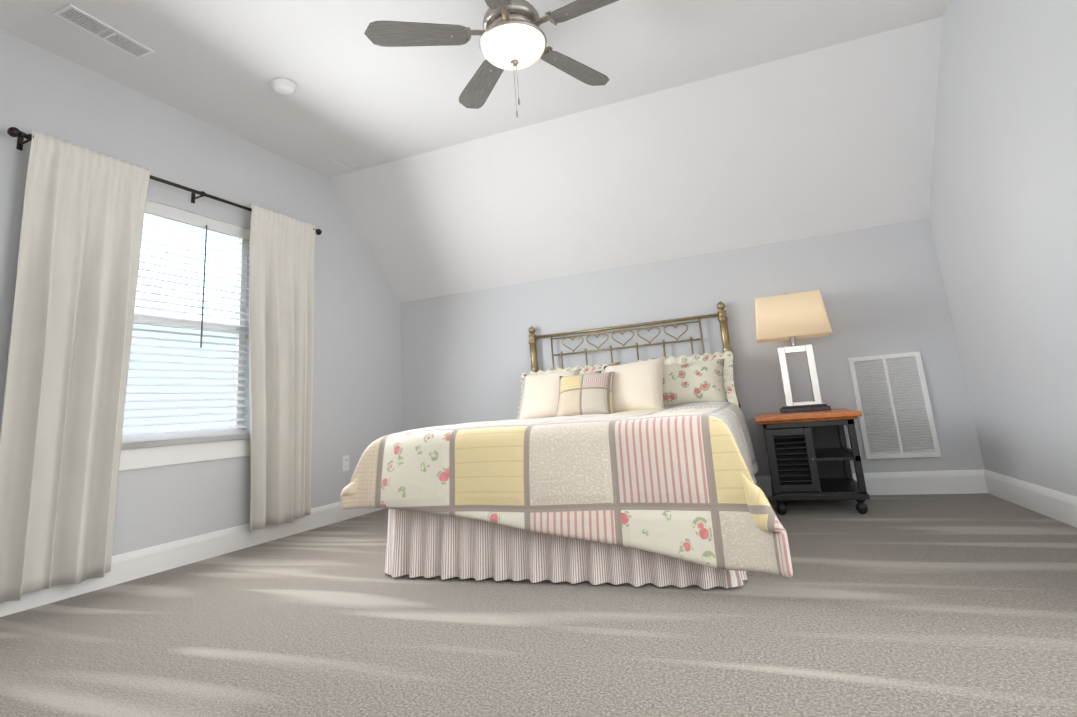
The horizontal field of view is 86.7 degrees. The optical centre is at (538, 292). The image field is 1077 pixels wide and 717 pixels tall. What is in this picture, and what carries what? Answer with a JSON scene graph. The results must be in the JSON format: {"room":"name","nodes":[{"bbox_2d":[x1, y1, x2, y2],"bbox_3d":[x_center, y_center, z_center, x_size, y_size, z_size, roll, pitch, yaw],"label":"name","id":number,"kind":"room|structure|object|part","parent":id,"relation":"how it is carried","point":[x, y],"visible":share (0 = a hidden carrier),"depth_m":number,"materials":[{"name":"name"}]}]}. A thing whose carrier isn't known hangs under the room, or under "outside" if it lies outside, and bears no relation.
{"room":"bedroom","nodes":[
{"label":"bedroom","id":0,"kind":"room"},
{"bbox_2d":[0,32,403,555],"bbox_3d":[-2.235,0.142,3.125,0.256,2.703,4.733,-9,-12,20],"label":"wall","id":1,"kind":"structure","parent":0,"point":[357,402],"depth_m":3.59,"materials":[{"name":"paint"}]},
{"bbox_2d":[0,127,321,602],"bbox_3d":[-2.025,0.394,3.336,0.136,2.130,1.934,-9,-13,23],"label":"curtains","id":2,"kind":"object","parent":1,"relation":"attached to","point":[62,421],"visible":1,"depth_m":2.85,"materials":[{"name":"beige fabric"}]},
{"bbox_3d":[-2.110,-0.604,3.545,0.212,0.070,1.931,-9,-12,20],"label":"rod","id":3,"kind":"part","parent":2,"relation":"part of","materials":[{"name":"brown metal"}]},
{"bbox_2d":[119,199,249,470],"bbox_3d":[-2.132,0.241,3.412,0.150,1.510,1.050,-9,-13,23],"label":"wall window","id":4,"kind":"structure","parent":1,"relation":"in","point":[246,409],"depth_m":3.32,"materials":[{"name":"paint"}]},
{"bbox_2d":[122,200,249,442],"bbox_3d":[-2.135,0.173,3.425,0.084,1.369,0.922,-9,-13,23],"label":"window blinds","id":5,"kind":"object","parent":4,"relation":"attached to","point":[163,210],"visible":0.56,"depth_m":3.45,"materials":[{"name":"white plastic"}]},
{"bbox_2d":[0,501,385,616],"bbox_3d":[-2.133,1.393,2.863,0.016,0.138,4.700,-9,-13,23],"label":"baseboard","id":6,"kind":"structure","parent":1,"relation":"attached to","point":[133,565],"depth_m":3.17,"materials":[{"name":"white wood"}]},
{"bbox_2d":[342,455,348,470],"bbox_3d":[-1.483,1.311,4.394,0.008,0.114,0.070,-9,-13,23],"label":"electrical outlet plate","id":7,"kind":"object","parent":1,"relation":"attached to","point":[345,462],"visible":1,"depth_m":4.39,"materials":[{"name":"white plastic"}]},
{"bbox_2d":[4,0,950,177],"bbox_3d":[-0.122,-1.429,2.992,5.128,0.001,2.145,-9,-12,20],"label":"ceiling","id":8,"kind":"structure","parent":0,"point":[359,98],"depth_m":3.27,"materials":[{"name":"paint"}]},
{"bbox_2d":[52,4,154,58],"bbox_3d":[-2.164,-1.299,2.856,0.130,0.007,0.400,-9,-12,20],"label":"ceiling vent","id":9,"kind":"object","parent":8,"relation":"in","point":[86,22],"visible":1,"depth_m":2.83,"materials":[{"name":"white plastic"}]},
{"bbox_2d":[270,78,296,94],"bbox_3d":[-1.516,-1.220,3.390,0.144,0.042,0.144,-9,-12,20],"label":"smoke detector","id":10,"kind":"object","parent":8,"relation":"attached to","point":[283,86],"visible":1,"depth_m":3.36,"materials":[{"name":"white plastic"}]},
{"bbox_2d":[331,157,358,169],"bbox_3d":[-1.514,-1.015,4.467,0.100,0.007,0.200,-9,-12,20],"label":"ceiling vent","id":11,"kind":"object","parent":8,"relation":"in","point":[345,163],"visible":1,"depth_m":4.46,"materials":[{"name":"white plastic"}]},
{"bbox_2d":[364,0,618,117],"bbox_3d":[-0.090,-1.152,2.649,1.270,0.682,1.284,-9,-12,20],"label":"fan","id":12,"kind":"object","parent":8,"relation":"hanging from","point":[513,36],"visible":1,"depth_m":2.63,"materials":[{"name":"grey wood"}]},
{"bbox_3d":[-0.506,-1.202,2.636,0.520,0.037,0.332,-9,-12,20],"label":"blade","id":13,"kind":"part","parent":12,"relation":"part of","materials":[{"name":"grey wood"}]},
{"bbox_3d":[-0.289,-1.133,3.046,0.454,0.037,0.430,-9,-12,20],"label":"blade","id":14,"kind":"part","parent":12,"relation":"part of","materials":[{"name":"grey wood"}]},
{"bbox_3d":[-0.180,-1.291,2.324,0.193,0.037,0.577,-9,-12,20],"label":"blade","id":15,"kind":"part","parent":12,"relation":"part of","materials":[{"name":"grey wood"}]},
{"bbox_3d":[-0.127,-1.268,2.712,0.320,0.424,0.320,-9,-12,20],"label":"motor","id":16,"kind":"part","parent":12,"relation":"part of","materials":[{"name":"grey metal"}]},
{"bbox_3d":[-0.117,-1.131,2.684,0.306,0.096,0.306,-9,-12,20],"label":"lamp shade","id":17,"kind":"part","parent":12,"relation":"part of","materials":[{"name":"white glass"}]},
{"bbox_3d":[-0.101,-0.938,2.645,0.029,0.265,0.020,-9,-12,20],"label":"chain","id":18,"kind":"part","parent":12,"relation":"part of","materials":[{"name":"grey metal"}]},
{"bbox_3d":[0.167,-1.185,2.959,0.300,0.037,0.537,-9,-12,20],"label":"blade","id":19,"kind":"part","parent":12,"relation":"part of","materials":[{"name":"grey wood"}]},
{"bbox_3d":[0.211,-1.281,2.514,0.583,0.037,0.169,-9,-12,20],"label":"blade","id":20,"kind":"part","parent":12,"relation":"part of","materials":[{"name":"grey wood"}]},
{"bbox_2d":[0,493,1076,716],"bbox_3d":[-0.079,1.148,2.082,5.492,0.001,5.500,-9,-12,20],"label":"floor","id":21,"kind":"structure","parent":0,"point":[940,605],"depth_m":1.81,"materials":[{"name":"carpet"}]},
{"bbox_2d":[340,301,792,588],"bbox_3d":[0.321,0.666,3.333,1.893,1.387,2.241,-9,-12,20],"label":"bed","id":22,"kind":"object","parent":21,"relation":"on","point":[638,473],"visible":0.98,"depth_m":2.39,"materials":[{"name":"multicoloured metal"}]},
{"bbox_2d":[517,369,579,423],"bbox_3d":[0.077,0.747,4.141,0.454,0.356,0.264,-9,-12,20],"label":"pillow","id":23,"kind":"object","parent":22,"relation":"on","point":[541,392],"depth_m":4.08,"materials":[{"name":"beige fabric"}]},
{"bbox_2d":[340,400,792,577],"bbox_3d":[0.302,0.950,3.168,1.905,0.581,2.035,-9,-12,20],"label":"comforter","id":24,"kind":"object","parent":22,"relation":"on","point":[668,483],"depth_m":2.33,"materials":[{"name":"multicoloured fabric"}]},
{"bbox_2d":[598,356,665,419],"bbox_3d":[0.641,0.650,3.900,0.466,0.393,0.286,-9,-12,20],"label":"pillow","id":25,"kind":"object","parent":22,"relation":"on","point":[638,385],"depth_m":3.83,"materials":[{"name":"beige fabric"}]},
{"bbox_3d":[0.694,0.845,4.338,1.578,1.387,0.067,-9,-12,20],"label":"headboard","id":26,"kind":"part","parent":22,"relation":"part of","materials":[{"name":"gold metal"}]},
{"bbox_2d":[755,408,869,514],"bbox_3d":[1.690,1.030,3.545,0.565,0.560,0.680,-9,-12,20],"label":"nightstand","id":27,"kind":"object","parent":21,"relation":"on","point":[811,454],"visible":1,"depth_m":3.34,"materials":[{"name":"black wood"}]},
{"bbox_2d":[755,290,831,412],"bbox_3d":[1.723,0.388,3.830,0.460,0.800,0.250,-9,-12,20],"label":"lamp","id":28,"kind":"object","parent":27,"relation":"on","point":[793,317],"visible":1,"depth_m":3.77,"materials":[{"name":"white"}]},
{"bbox_3d":[1.706,0.165,3.876,0.460,0.284,0.250,-9,-12,20],"label":"lamp shade","id":29,"kind":"part","parent":28,"relation":"part of","materials":[{"name":"beige fabric"}]},
{"bbox_3d":[1.732,0.508,3.805,0.215,0.475,0.060,-9,-12,20],"label":"stem","id":30,"kind":"part","parent":28,"relation":"part of","materials":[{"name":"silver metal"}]},
{"bbox_2d":[331,17,941,302],"bbox_3d":[0.476,-0.732,4.278,4.918,0.930,0.875,-9,-12,20],"label":"ceiling slope","id":31,"kind":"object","parent":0,"point":[836,138],"visible":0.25,"depth_m":4.08,"materials":[{"name":"paint"}]},
{"bbox_2d":[400,218,984,475],"bbox_3d":[0.740,0.658,4.405,4.332,1.773,0.001,-9,-12,20],"label":"wall","id":32,"kind":"structure","parent":0,"point":[466,357],"depth_m":4.22,"materials":[{"name":"paint"}]},
{"bbox_2d":[754,469,987,496],"bbox_3d":[0.797,1.455,4.233,4.232,0.138,0.016,-9,-12,20],"label":"baseboard","id":33,"kind":"structure","parent":32,"relation":"attached to","point":[933,482],"depth_m":3.62,"materials":[{"name":"white wood"}]},
{"bbox_2d":[848,352,941,458],"bbox_3d":[2.328,0.739,3.747,0.420,0.665,0.016,-9,-12,20],"label":"air vent","id":34,"kind":"object","parent":32,"relation":"in","point":[893,405],"visible":1,"depth_m":3.74,"materials":[{"name":"white plastic"}]},
{"bbox_2d":[929,0,1076,496],"bbox_3d":[1.903,-0.489,1.580,0.207,2.703,4.736,-9,-12,20],"label":"wall","id":35,"kind":"structure","parent":0,"point":[1003,211],"depth_m":2.80,"materials":[{"name":"paint"}]},
{"bbox_2d":[984,469,1076,527],"bbox_3d":[1.990,0.765,1.323,0.221,0.138,4.696,-9,-12,20],"label":"baseboard","id":36,"kind":"structure","parent":35,"relation":"attached to","point":[1056,505],"depth_m":2.92,"materials":[{"name":"white wood"}]},
{"label":"outside","id":37,"kind":"structure","parent":0,"visible":0},
{"label":"lawn","id":38,"kind":"structure","parent":37,"visible":0},
{"bbox_2d":[123,324,235,435],"bbox_3d":[-17.906,4.459,15.341,10.000,7.500,28.400,-9,-12,20],"label":"house","id":39,"kind":"structure","parent":38,"relation":"on","point":[162,365],"depth_m":18.62,"materials":[{"name":"white"}]}
]}

